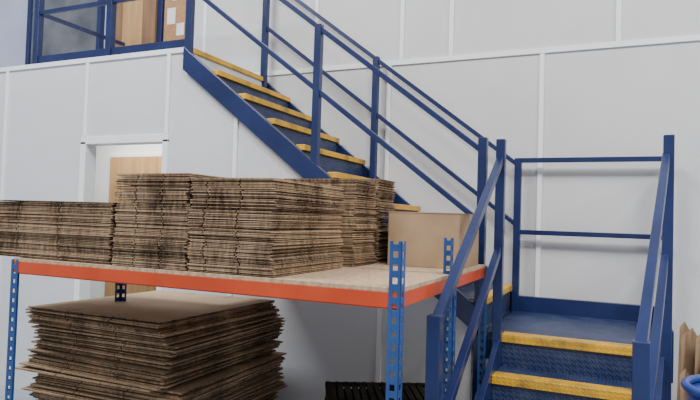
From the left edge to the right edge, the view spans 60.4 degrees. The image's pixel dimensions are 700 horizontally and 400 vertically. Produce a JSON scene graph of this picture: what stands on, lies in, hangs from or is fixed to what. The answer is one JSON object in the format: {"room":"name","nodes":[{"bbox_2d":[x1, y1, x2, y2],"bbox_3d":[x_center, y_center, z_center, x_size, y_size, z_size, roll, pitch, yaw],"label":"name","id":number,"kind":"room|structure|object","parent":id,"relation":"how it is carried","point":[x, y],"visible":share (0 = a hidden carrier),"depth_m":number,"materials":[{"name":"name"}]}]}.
{"room":"warehouse","nodes":[
{"label":"warehouse","id":0,"kind":"room"},
{"bbox_2d":[0,385,36,399],"bbox_3d":[-1.501,1.517,0.378,15.000,0.100,9.580,1,-2,24],"label":"floor","id":1,"kind":"structure","parent":0,"point":[19,394],"depth_m":4.86,"materials":[{"name":"concrete"}]},
{"bbox_2d":[15,290,287,399],"bbox_3d":[-1.063,1.072,3.403,1.050,0.990,1.084,1,-2,24],"label":"stack","id":2,"kind":"object","parent":1,"relation":"on","point":[158,344],"visible":1,"depth_m":3.05,"materials":[{"name":"cardboard"}]},
{"bbox_2d":[5,238,453,399],"bbox_3d":[-0.585,0.854,2.724,1.935,1.430,0.690,1,-2,24],"label":"storage rack","id":3,"kind":"object","parent":1,"relation":"on","point":[389,289],"visible":0.67,"depth_m":2.35,"materials":[{"name":"orange metal"}]},
{"bbox_2d":[0,200,131,263],"bbox_3d":[-1.298,0.150,3.050,0.868,0.269,0.619,1,-2,24],"label":"stack","id":4,"kind":"object","parent":3,"relation":"on","point":[53,230],"visible":0.58,"depth_m":2.75,"materials":[{"name":"cardboard"}]},
{"bbox_2d":[111,173,225,270],"bbox_3d":[-0.706,0.096,2.786,0.417,0.396,0.636,1,-2,24],"label":"stack","id":5,"kind":"object","parent":3,"relation":"on","point":[157,225],"visible":0.43,"depth_m":2.50,"materials":[{"name":"cardboard"}]},
{"bbox_2d":[186,178,346,276],"bbox_3d":[-0.341,0.112,2.623,0.433,0.376,0.637,1,-2,24],"label":"stack","id":6,"kind":"object","parent":3,"relation":"on","point":[264,227],"visible":1,"depth_m":2.38,"materials":[{"name":"cardboard"}]},
{"bbox_2d":[325,381,424,399],"bbox_3d":[0.182,1.303,3.120,0.630,0.595,0.430,2,-2,-4],"label":"plastic crate","id":7,"kind":"object","parent":1,"relation":"on","point":[334,390],"visible":0.66,"depth_m":3.21,"materials":[{"name":"black plastic"}]},
{"bbox_2d":[341,262,487,399],"bbox_3d":[-0.065,0.968,3.296,1.455,1.269,0.730,1,-2,24],"label":"storage rack","id":8,"kind":"object","parent":1,"relation":"on","point":[472,273],"visible":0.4,"depth_m":2.98,"materials":[{"name":"orange metal"}]},
{"bbox_2d":[286,179,377,265],"bbox_3d":[-0.190,0.111,3.155,0.617,0.422,0.287,1,-2,24],"label":"stack","id":9,"kind":"object","parent":8,"relation":"on","point":[356,250],"visible":0.31,"depth_m":2.97,"materials":[{"name":"cardboard"}]},
{"bbox_2d":[284,178,395,262],"bbox_3d":[-0.064,0.110,3.420,0.618,0.448,0.259,1,-2,24],"label":"stack","id":10,"kind":"object","parent":8,"relation":"on","point":[384,190],"visible":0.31,"depth_m":3.25,"materials":[{"name":"cardboard"}]},
{"bbox_2d":[387,211,478,268],"bbox_3d":[0.455,0.207,3.210,0.374,0.275,0.442,1,-2,24],"label":"cardboard box","id":11,"kind":"object","parent":8,"relation":"on","point":[424,233],"visible":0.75,"depth_m":3.01,"materials":[{"name":"brown cardboard"}]},
{"bbox_2d":[183,0,674,399],"bbox_3d":[0.202,-0.199,3.621,3.239,3.638,2.396,1,-2,24],"label":"staircase","id":12,"kind":"structure","parent":1,"relation":"on","point":[627,350],"depth_m":3.47,"materials":[{"name":"blue metal"}]},
{"bbox_2d":[677,321,699,399],"bbox_3d":[1.832,1.181,3.099,0.259,0.945,1.159,1,-2,24],"label":"cardboard offcuts","id":13,"kind":"object","parent":1,"relation":"on","point":[689,342],"visible":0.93,"depth_m":3.34,"materials":[{"name":"brown cardboard"}]},
{"bbox_2d":[681,374,699,399],"bbox_3d":[1.479,1.162,2.244,0.438,0.910,0.438,1,-2,24],"label":"waste bin","id":14,"kind":"object","parent":1,"relation":"on","point":[690,384],"visible":1,"depth_m":2.31,"materials":[{"name":"blue plastic"}]},
{"bbox_2d":[197,55,268,85],"bbox_3d":[-3.712,-1.083,6.200,6.095,0.119,1.008,1,-2,24],"label":"floor","id":15,"kind":"structure","parent":0,"point":[212,65],"depth_m":4.83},
{"bbox_2d":[0,53,472,399],"bbox_3d":[-3.008,0.210,5.225,8.220,2.723,0.080,1,-2,24],"label":"wall partition","id":16,"kind":"structure","parent":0,"point":[323,342],"depth_m":4.51,"materials":[{"name":"white paint"}]},
{"bbox_2d":[0,71,9,262],"bbox_3d":[-3.010,0.226,5.174,0.032,2.688,0.013,1,-2,24],"label":"trim","id":17,"kind":"structure","parent":16,"relation":"attached to","point":[7,72],"depth_m":5.19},
{"bbox_2d":[83,63,89,136],"bbox_3d":[-2.112,-0.803,4.815,0.032,0.598,0.013,1,-2,24],"label":"trim","id":18,"kind":"structure","parent":16,"relation":"attached to","point":[87,76],"depth_m":4.81,"materials":[{"name":"white metal"}]},
{"bbox_2d":[0,47,182,71],"bbox_3d":[-3.961,-1.152,5.665,6.080,0.038,0.014,1,-2,24],"label":"trim","id":19,"kind":"structure","parent":16,"relation":"attached to","point":[172,50],"depth_m":4.78,"materials":[{"name":"white metal"}]},
{"bbox_2d":[32,0,184,63],"bbox_3d":[-1.731,-1.663,5.234,1.658,1.100,0.988,1,-2,24],"label":"guard rail","id":20,"kind":"object","parent":16,"relation":"on","point":[40,13],"visible":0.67,"depth_m":4.90,"materials":[{"name":"blue metal"}]},
{"bbox_2d":[73,134,168,300],"bbox_3d":[-1.763,0.548,4.652,0.890,2.090,0.112,1,-2,24],"label":"door frame","id":21,"kind":"structure","parent":16,"relation":"attached to","point":[88,145],"depth_m":4.78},
{"bbox_2d":[164,54,171,133],"bbox_3d":[-1.356,-0.791,4.473,0.032,0.598,0.013,1,-2,24],"label":"trim","id":22,"kind":"structure","parent":16,"relation":"attached to","point":[169,56],"depth_m":4.47,"materials":[{"name":"white metal"}]},
{"bbox_2d":[227,118,237,295],"bbox_3d":[-0.831,0.514,4.177,0.032,2.184,0.013,1,-2,24],"label":"trim","id":23,"kind":"structure","parent":16,"relation":"attached to","point":[235,131],"depth_m":4.20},
{"bbox_2d":[375,308,382,381],"bbox_3d":[0.176,0.959,3.702,0.032,1.328,0.013,1,-2,24],"label":"trim","id":24,"kind":"structure","parent":16,"relation":"attached to","point":[379,310],"depth_m":3.70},
{"bbox_2d":[0,0,699,399],"bbox_3d":[0.590,-1.429,4.894,15.000,6.200,0.120,1,-2,24],"label":"wall","id":25,"kind":"structure","parent":0,"point":[619,101],"depth_m":4.44,"materials":[{"name":"white paint"}]},
{"bbox_2d":[25,0,104,64],"bbox_3d":[-3.066,-2.166,6.479,1.110,2.100,0.060,1,-2,24],"label":"window","id":26,"kind":"structure","parent":25,"relation":"in","point":[58,38],"depth_m":6.45,"materials":[{"name":"clear glass"}]},
{"bbox_2d":[104,152,161,296],"bbox_3d":[-2.112,0.576,5.897,0.830,2.090,0.108,1,-2,24],"label":"door","id":27,"kind":"structure","parent":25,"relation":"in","point":[120,163],"depth_m":5.97,"materials":[{"name":"brown wood"}]},
{"bbox_2d":[115,0,164,46],"bbox_3d":[-2.162,-2.151,6.062,0.720,2.100,0.075,1,-2,24],"label":"door","id":28,"kind":"structure","parent":25,"relation":"in","point":[139,21],"depth_m":5.97,"materials":[{"name":"brown wood"}]},
{"bbox_2d":[163,0,185,40],"bbox_3d":[-1.683,-2.042,5.863,0.280,1.300,0.034,1,-2,24],"label":"notice board","id":29,"kind":"object","parent":25,"relation":"attached to","point":[175,10],"visible":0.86,"depth_m":5.84,"materials":[{"name":"brown wood"}]},
{"bbox_2d":[202,2,207,52],"bbox_3d":[-1.344,-2.864,5.758,0.034,3.398,0.014,1,-2,24],"label":"trim","id":30,"kind":"structure","parent":25,"relation":"attached to","point":[205,4],"depth_m":5.71,"materials":[{"name":"white metal"}]},
{"bbox_2d":[313,0,318,57],"bbox_3d":[-0.250,-2.846,5.264,0.034,3.398,0.014,1,-2,24],"label":"trim","id":31,"kind":"structure","parent":25,"relation":"attached to","point":[316,1],"depth_m":5.22,"materials":[{"name":"white metal"}]},
{"bbox_2d":[384,66,391,179],"bbox_3d":[0.282,0.281,4.882,0.034,2.763,0.014,1,-2,24],"label":"trim","id":32,"kind":"structure","parent":25,"relation":"attached to","point":[389,74],"depth_m":4.90,"materials":[{"name":"white metal"}]},
{"bbox_2d":[399,0,404,59],"bbox_3d":[0.469,-2.834,4.939,0.034,3.398,0.014,1,-2,24],"label":"trim","id":33,"kind":"structure","parent":25,"relation":"attached to","point":[402,13],"depth_m":4.89,"materials":[{"name":"white metal"}]},
{"bbox_2d":[448,0,453,55],"bbox_3d":[0.843,-2.828,4.770,0.034,3.398,0.014,1,-2,24],"label":"trim","id":34,"kind":"structure","parent":25,"relation":"attached to","point":[451,16],"depth_m":4.72,"materials":[{"name":"white metal"}]},
{"bbox_2d":[255,34,699,75],"bbox_3d":[2.921,-1.075,3.751,9.800,0.039,0.016,1,-2,24],"label":"trim","id":35,"kind":"structure","parent":25,"relation":"attached to","point":[688,38],"depth_m":4.51,"materials":[{"name":"white metal"}]},
{"bbox_2d":[535,53,544,296],"bbox_3d":[1.375,0.299,4.387,0.034,2.763,0.014,1,-2,24],"label":"trim","id":36,"kind":"structure","parent":25,"relation":"attached to","point":[542,55],"depth_m":4.40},
{"bbox_2d":[616,0,620,41],"bbox_3d":[1.936,-2.809,4.275,0.034,3.398,0.014,1,-2,24],"label":"trim","id":37,"kind":"structure","parent":25,"relation":"attached to","point":[618,2],"depth_m":4.22,"materials":[{"name":"white metal"}]}
]}

